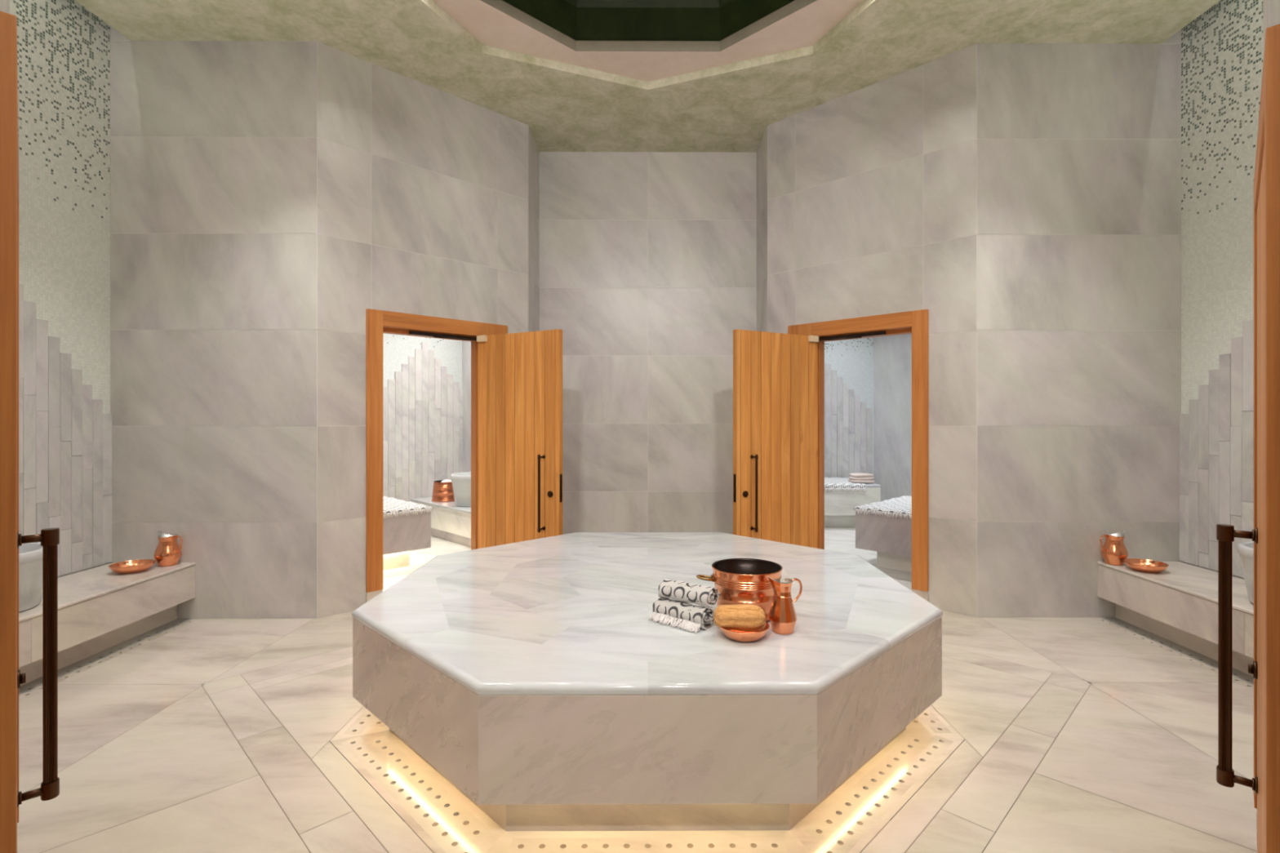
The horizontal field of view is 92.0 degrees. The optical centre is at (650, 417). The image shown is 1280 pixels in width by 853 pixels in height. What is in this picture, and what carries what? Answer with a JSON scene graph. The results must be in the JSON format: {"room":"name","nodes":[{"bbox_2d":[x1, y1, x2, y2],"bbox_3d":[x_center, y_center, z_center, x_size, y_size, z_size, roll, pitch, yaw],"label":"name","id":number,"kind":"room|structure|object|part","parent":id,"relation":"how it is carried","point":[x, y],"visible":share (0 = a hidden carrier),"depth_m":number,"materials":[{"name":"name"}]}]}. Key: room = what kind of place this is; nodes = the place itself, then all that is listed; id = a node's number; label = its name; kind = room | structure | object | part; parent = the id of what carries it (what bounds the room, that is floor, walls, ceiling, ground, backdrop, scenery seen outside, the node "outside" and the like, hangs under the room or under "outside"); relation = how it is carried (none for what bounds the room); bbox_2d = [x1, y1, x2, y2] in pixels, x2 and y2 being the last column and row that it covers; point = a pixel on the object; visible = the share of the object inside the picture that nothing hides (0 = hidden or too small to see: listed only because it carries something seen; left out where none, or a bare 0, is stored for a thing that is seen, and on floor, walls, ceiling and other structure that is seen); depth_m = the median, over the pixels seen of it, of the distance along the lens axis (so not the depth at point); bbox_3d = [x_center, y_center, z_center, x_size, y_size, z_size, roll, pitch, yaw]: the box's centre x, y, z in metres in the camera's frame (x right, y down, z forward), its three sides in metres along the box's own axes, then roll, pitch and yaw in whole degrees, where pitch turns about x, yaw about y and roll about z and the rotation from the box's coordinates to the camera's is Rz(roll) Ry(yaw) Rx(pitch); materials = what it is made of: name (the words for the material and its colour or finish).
{"room":"spa","nodes":[
{"label":"spa","id":0,"kind":"room"},
{"bbox_2d":[0,0,9,13],"bbox_3d":[-1.621,-0.556,1.461,1.618,3.764,0.121,0,0,45],"label":"wall","id":1,"kind":"structure","parent":0,"point":[4,4],"depth_m":1.68,"materials":[{"name":"stone"}]},
{"bbox_2d":[0,10,59,852],"bbox_3d":[-1.577,0.283,1.488,1.079,2.045,0.242,0,0,45],"label":"door","id":2,"kind":"structure","parent":1,"relation":"in","point":[11,677],"depth_m":1.13,"materials":[{"name":"brown wood"}]},
{"bbox_3d":[-1.762,0.714,1.777,0.046,0.778,0.090,0,0,45],"label":"pull handle","id":3,"kind":"part","parent":2,"relation":"part of","materials":[{"name":"brown metal"}]},
{"bbox_2d":[9,0,111,577],"bbox_3d":[-3.546,-0.809,2.991,0.137,4.270,2.016,0,0,0],"label":"wall","id":4,"kind":"structure","parent":0,"point":[64,48],"depth_m":3.69,"materials":[{"name":"white tile"}]},
{"bbox_2d":[110,26,317,618],"bbox_3d":[-2.831,-0.809,4.062,1.336,4.270,0.121,0,0,0],"label":"wall","id":5,"kind":"structure","parent":0,"point":[214,144],"depth_m":4.00,"materials":[{"name":"stone"}]},
{"bbox_2d":[317,41,528,618],"bbox_3d":[-1.636,-0.556,4.622,0.121,3.764,1.618,0,0,45],"label":"wall","id":6,"kind":"structure","parent":0,"point":[423,188],"depth_m":4.31,"materials":[{"name":"stone"}]},
{"bbox_2d":[365,308,562,602],"bbox_3d":[-1.315,0.283,4.380,0.938,2.045,1.115,0,0,45],"label":"door","id":7,"kind":"structure","parent":6,"relation":"in","point":[517,378],"depth_m":4.52,"materials":[{"name":"brown wood"}]},
{"bbox_3d":[-1.528,-0.606,4.622,0.099,0.037,0.530,0,0,45],"label":"closer arm","id":8,"kind":"part","parent":7,"relation":"part of","materials":[{"name":"metal"}]},
{"bbox_3d":[-0.786,0.543,4.424,0.026,0.555,0.066,0,0,30],"label":"pull handle","id":9,"kind":"part","parent":7,"relation":"part of","materials":[{"name":"brown metal"}]},
{"bbox_3d":[-0.639,0.506,4.403,0.006,0.200,0.024,0,0,30],"label":"lock plate","id":10,"kind":"part","parent":7,"relation":"part of","materials":[{"name":"metal"}]},
{"bbox_2d":[382,333,462,502],"bbox_3d":[-3.135,-0.184,6.778,0.117,3.020,2.330,0,0,45],"label":"wall","id":11,"kind":"structure","parent":0,"point":[423,391],"depth_m":7.16,"materials":[{"name":"tile"}]},
{"bbox_2d":[462,341,471,472],"bbox_3d":[-1.426,-0.184,6.753,2.380,3.020,0.100,0,0,45],"label":"wall","id":12,"kind":"structure","parent":0,"point":[466,345],"depth_m":7.48,"materials":[{"name":"stone"}]},
{"bbox_2d":[528,125,538,331],"bbox_3d":[-1.085,-0.556,5.414,0.121,3.764,0.518,0,0,0],"label":"wall","id":13,"kind":"structure","parent":0,"point":[533,152],"depth_m":5.39,"materials":[{"name":"stone"}]},
{"bbox_2d":[17,527,1257,852],"bbox_3d":[-0.437,1.323,3.323,8.742,0.035,9.850,0,0,0],"label":"floor","id":14,"kind":"structure","parent":0,"point":[1081,735],"depth_m":2.35,"materials":[{"name":"stone"}]},
{"bbox_2d":[18,562,195,685],"bbox_3d":[-3.208,1.123,3.067,0.535,0.367,1.864,0,0,0],"label":"bench","id":15,"kind":"object","parent":14,"relation":"on","point":[100,608],"visible":0.73,"depth_m":3.41,"materials":[{"name":"white stone"}]},
{"bbox_2d":[18,542,42,613],"bbox_3d":[-3.214,0.794,2.985,0.470,0.290,0.470,0,0,0],"label":"basin","id":16,"kind":"object","parent":15,"relation":"on","point":[30,554],"visible":0.41,"depth_m":2.99,"materials":[{"name":"white ceramic"}]},
{"bbox_3d":[-3.208,0.949,3.067,0.535,0.020,1.864,0,0,0],"label":"seat","id":17,"kind":"part","parent":15,"relation":"part of","materials":[{"name":"stone"}]},
{"bbox_2d":[108,559,155,573],"bbox_3d":[-3.153,0.914,3.757,0.220,0.050,0.220,0,0,0],"label":"dish","id":18,"kind":"object","parent":15,"relation":"on","point":[131,566],"visible":1,"depth_m":3.75,"materials":[{"name":"orange metal"}]},
{"bbox_2d":[153,530,182,566],"bbox_3d":[-3.063,0.831,3.920,0.142,0.216,0.157,0,0,-40],"label":"jug","id":19,"kind":"object","parent":15,"relation":"on","point":[167,553],"visible":0.99,"depth_m":3.89,"materials":[{"name":"metal"}]},
{"bbox_3d":[-2.992,0.803,3.910,0.064,0.108,0.008,0,0,11],"label":"handle","id":20,"kind":"part","parent":19,"relation":"part of","materials":[{"name":"orange metal"}]},
{"bbox_2d":[382,510,431,570],"bbox_3d":[-2.829,1.048,5.254,1.054,0.515,1.504,0,0,45],"label":"slab","id":21,"kind":"object","parent":14,"relation":"on","point":[402,535],"visible":0.23,"depth_m":5.28,"materials":[{"name":"white stone"}]},
{"bbox_2d":[382,496,432,519],"bbox_3d":[-2.759,0.808,5.227,0.987,0.066,1.460,0,0,45],"label":"towel","id":22,"kind":"object","parent":21,"relation":"on","point":[394,506],"visible":0.2,"depth_m":5.36,"materials":[{"name":"fabric"}]},
{"bbox_2d":[410,497,471,546],"bbox_3d":[-1.819,1.120,6.611,1.978,0.372,0.650,0,0,45],"label":"marble ledge","id":23,"kind":"object","parent":14,"relation":"on","point":[450,522],"visible":0.25,"depth_m":6.47,"materials":[{"name":"white stone"}]},
{"bbox_2d":[431,480,454,502],"bbox_3d":[-2.300,0.826,6.936,0.306,0.216,0.306,0,0,-17],"label":"bucket","id":24,"kind":"object","parent":23,"relation":"on","point":[442,491],"visible":0.69,"depth_m":6.81,"materials":[{"name":"metal"}]},
{"bbox_2d":[440,479,451,482],"bbox_3d":[-2.280,0.741,6.901,0.150,0.089,0.153,0,0,0],"label":"washcloth","id":25,"kind":"object","parent":24,"relation":"in","point":[446,480],"visible":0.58,"depth_m":6.88,"materials":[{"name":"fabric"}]},
{"bbox_2d":[450,471,471,506],"bbox_3d":[-1.878,0.769,6.609,0.500,0.330,0.500,0,0,0],"label":"basin","id":26,"kind":"object","parent":23,"relation":"on","point":[461,482],"visible":0.39,"depth_m":6.40,"materials":[{"name":"white stone"}]},
{"bbox_2d":[351,532,942,831],"bbox_3d":[-0.014,1.046,3.030,2.420,0.519,2.420,0,0,0],"label":"platform","id":27,"kind":"object","parent":14,"relation":"on","point":[535,677],"visible":0.97,"depth_m":2.02,"materials":[{"name":"white stone"}]},
{"bbox_2d":[647,597,714,633],"bbox_3d":[0.114,0.750,2.360,0.246,0.073,0.130,0,0,41],"label":"rolled towel","id":28,"kind":"object","parent":27,"relation":"on","point":[689,615],"visible":1,"depth_m":2.33,"materials":[{"name":"fabric"}]},
{"bbox_2d":[657,578,719,608],"bbox_3d":[0.144,0.678,2.390,0.240,0.071,0.089,0,0,36],"label":"rolled towel","id":29,"kind":"object","parent":28,"relation":"on","point":[681,591],"visible":1,"depth_m":2.35,"materials":[{"name":"fabric"}]},
{"bbox_2d":[696,558,782,622],"bbox_3d":[0.373,0.690,2.448,0.279,0.195,0.302,0,0,43],"label":"bucket","id":30,"kind":"object","parent":27,"relation":"on","point":[738,581],"visible":0.65,"depth_m":2.36,"materials":[{"name":"metal"}]},
{"bbox_3d":[0.216,0.635,2.436,0.074,0.025,0.058,0,0,-7],"label":"handle","id":31,"kind":"part","parent":30,"relation":"part of","materials":[{"name":"gold metal"}]},
{"bbox_2d":[719,621,769,642],"bbox_3d":[0.333,0.764,2.210,0.180,0.046,0.180,0,0,0],"label":"dish","id":32,"kind":"object","parent":27,"relation":"on","point":[735,635],"visible":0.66,"depth_m":2.14,"materials":[{"name":"orange metal"}]},
{"bbox_2d":[713,604,765,631],"bbox_3d":[0.317,0.715,2.209,0.186,0.095,0.100,0,0,5],"label":"loofah","id":33,"kind":"object","parent":32,"relation":"in","point":[743,617],"visible":1,"depth_m":2.17,"materials":[{"name":"beige plant"}]},
{"bbox_2d":[767,576,802,635],"bbox_3d":[0.488,0.684,2.275,0.103,0.206,0.113,0,0,36],"label":"jug","id":34,"kind":"object","parent":27,"relation":"on","point":[782,617],"visible":1,"depth_m":2.24,"materials":[{"name":"metal"}]},
{"bbox_3d":[0.537,0.640,2.284,0.049,0.091,0.008,0,0,-15],"label":"handle","id":35,"kind":"part","parent":34,"relation":"part of","materials":[{"name":"orange metal"}]},
{"bbox_2d":[824,477,880,527],"bbox_3d":[2.049,1.048,7.645,1.254,0.515,0.904,0,0,0],"label":"slab","id":36,"kind":"object","parent":14,"relation":"on","point":[839,511],"visible":0.22,"depth_m":7.20,"materials":[{"name":"white stone"}]},
{"bbox_2d":[824,476,866,491],"bbox_3d":[1.989,0.821,7.577,1.031,0.091,0.836,0,0,0],"label":"towel","id":37,"kind":"object","parent":36,"relation":"on","point":[836,483],"visible":0.36,"depth_m":7.19,"materials":[{"name":"fabric"}]},
{"bbox_2d":[848,473,875,483],"bbox_3d":[2.525,0.729,7.412,0.296,0.104,0.200,0,0,-9],"label":"folded towel","id":38,"kind":"object","parent":36,"relation":"on","point":[854,477],"visible":1,"depth_m":7.33,"materials":[{"name":"fabric"}]},
{"bbox_2d":[855,510,911,572],"bbox_3d":[2.689,1.048,5.313,1.404,0.515,1.154,0,0,45],"label":"slab","id":39,"kind":"object","parent":14,"relation":"on","point":[891,537],"visible":0.25,"depth_m":5.24,"materials":[{"name":"white stone"}]},
{"bbox_2d":[853,495,911,520],"bbox_3d":[2.621,0.808,5.285,1.363,0.067,1.086,0,0,45],"label":"towel","id":40,"kind":"object","parent":39,"relation":"on","point":[902,505],"visible":0.26,"depth_m":5.35,"materials":[{"name":"fabric"}]},
{"bbox_2d":[1097,561,1253,676],"bbox_3d":[3.179,1.123,3.097,0.535,0.367,1.864,0,0,0],"label":"bench","id":41,"kind":"object","parent":14,"relation":"on","point":[1178,604],"visible":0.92,"depth_m":3.49,"materials":[{"name":"white stone"}]},
{"bbox_2d":[1099,529,1128,565],"bbox_3d":[2.959,0.831,3.958,0.158,0.216,0.142,0,0,27],"label":"jug","id":42,"kind":"object","parent":41,"relation":"on","point":[1113,551],"visible":0.99,"depth_m":3.92,"materials":[{"name":"metal"}]},
{"bbox_3d":[2.890,0.803,3.938,0.064,0.108,0.008,0,0,-12],"label":"handle","id":43,"kind":"part","parent":42,"relation":"part of","materials":[{"name":"orange metal"}]},
{"bbox_2d":[1123,558,1168,573],"bbox_3d":[3.028,0.914,3.779,0.216,0.050,0.216,0,0,0],"label":"dish","id":44,"kind":"object","parent":41,"relation":"on","point":[1146,566],"visible":1,"depth_m":3.77,"materials":[{"name":"orange metal"}]},
{"bbox_3d":[3.179,0.949,3.097,0.535,0.020,1.864,0,0,0],"label":"seat","id":45,"kind":"part","parent":41,"relation":"part of","materials":[{"name":"stone"}]},
{"bbox_2d":[1237,540,1253,604],"bbox_3d":[3.186,0.794,3.015,0.470,0.290,0.470,0,0,0],"label":"basin","id":46,"kind":"object","parent":41,"relation":"on","point":[1245,548],"visible":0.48,"depth_m":3.09,"materials":[{"name":"white ceramic"}]},
{"bbox_2d":[75,0,1220,151],"bbox_3d":[-0.010,-2.923,2.150,7.200,0.970,7.300,0,0,0],"label":"ceiling","id":47,"kind":"structure","parent":0,"point":[583,75],"depth_m":4.15,"materials":[{"name":"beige paint"}]},
{"bbox_2d":[538,151,756,534],"bbox_3d":[-0.027,-0.556,5.737,2.000,3.764,0.121,0,0,0],"label":"wall","id":48,"kind":"structure","parent":0,"point":[647,260],"depth_m":5.68,"materials":[{"name":"stone"}]},
{"bbox_2d":[756,126,767,332],"bbox_3d":[1.034,-0.556,5.424,0.121,3.764,0.518,0,0,0],"label":"wall","id":49,"kind":"structure","parent":0,"point":[762,153],"depth_m":5.41,"materials":[{"name":"stone"}]},
{"bbox_2d":[824,337,873,483],"bbox_3d":[2.071,-0.184,8.301,1.820,3.020,0.117,0,0,0],"label":"wall","id":50,"kind":"structure","parent":0,"point":[848,363],"depth_m":8.25,"materials":[{"name":"tile"}]},
{"bbox_2d":[767,43,977,617],"bbox_3d":[1.592,-0.556,4.638,1.618,3.764,0.121,0,0,45],"label":"wall","id":51,"kind":"structure","parent":0,"point":[872,189],"depth_m":4.33,"materials":[{"name":"stone"}]},
{"bbox_2d":[733,309,928,601],"bbox_3d":[1.274,0.283,4.392,1.115,2.045,0.938,0,0,45],"label":"door","id":52,"kind":"structure","parent":51,"relation":"in","point":[779,378],"depth_m":4.54,"materials":[{"name":"brown wood"}]},
{"bbox_3d":[0.598,0.506,4.409,0.006,0.200,0.024,0,0,-31],"label":"lock plate","id":53,"kind":"part","parent":52,"relation":"part of","materials":[{"name":"metal"}]},
{"bbox_3d":[0.744,0.543,4.431,0.026,0.555,0.066,0,0,-31],"label":"pull handle","id":54,"kind":"part","parent":52,"relation":"part of","materials":[{"name":"brown metal"}]},
{"bbox_3d":[1.484,-0.606,4.636,0.530,0.037,0.099,0,0,45],"label":"closer arm","id":55,"kind":"part","parent":52,"relation":"part of","materials":[{"name":"metal"}]},
{"bbox_2d":[873,333,911,501],"bbox_3d":[3.484,-0.184,7.837,1.315,3.020,0.100,0,0,45],"label":"wall","id":56,"kind":"structure","parent":0,"point":[892,354],"depth_m":8.07,"materials":[{"name":"stone"}]},
{"bbox_2d":[977,29,1181,617],"bbox_3d":[2.793,-0.809,4.089,1.336,4.270,0.121,0,0,0],"label":"wall","id":57,"kind":"structure","parent":0,"point":[1079,144],"depth_m":4.03,"materials":[{"name":"stone"}]},
{"bbox_2d":[1179,0,1262,579],"bbox_3d":[3.517,-0.809,3.025,0.137,4.270,2.016,0,0,0],"label":"wall","id":58,"kind":"structure","parent":0,"point":[1222,48],"depth_m":3.76,"materials":[{"name":"white tile"}]},
{"bbox_2d":[1262,0,1279,62],"bbox_3d":[1.608,-0.556,1.509,0.122,3.764,1.658,0,0,43],"label":"wall","id":59,"kind":"structure","parent":0,"point":[1271,8],"depth_m":1.74,"materials":[{"name":"stone"}]},
{"bbox_2d":[1216,23,1279,852],"bbox_3d":[1.568,0.283,1.542,0.242,2.045,1.091,0,0,43],"label":"door","id":60,"kind":"structure","parent":59,"relation":"in","point":[1265,535],"depth_m":1.18,"materials":[{"name":"brown wood"}]},
{"bbox_3d":[1.747,0.714,1.842,0.090,0.778,0.046,0,0,43],"label":"pull handle","id":61,"kind":"part","parent":60,"relation":"part of","materials":[{"name":"brown metal"}]}
]}

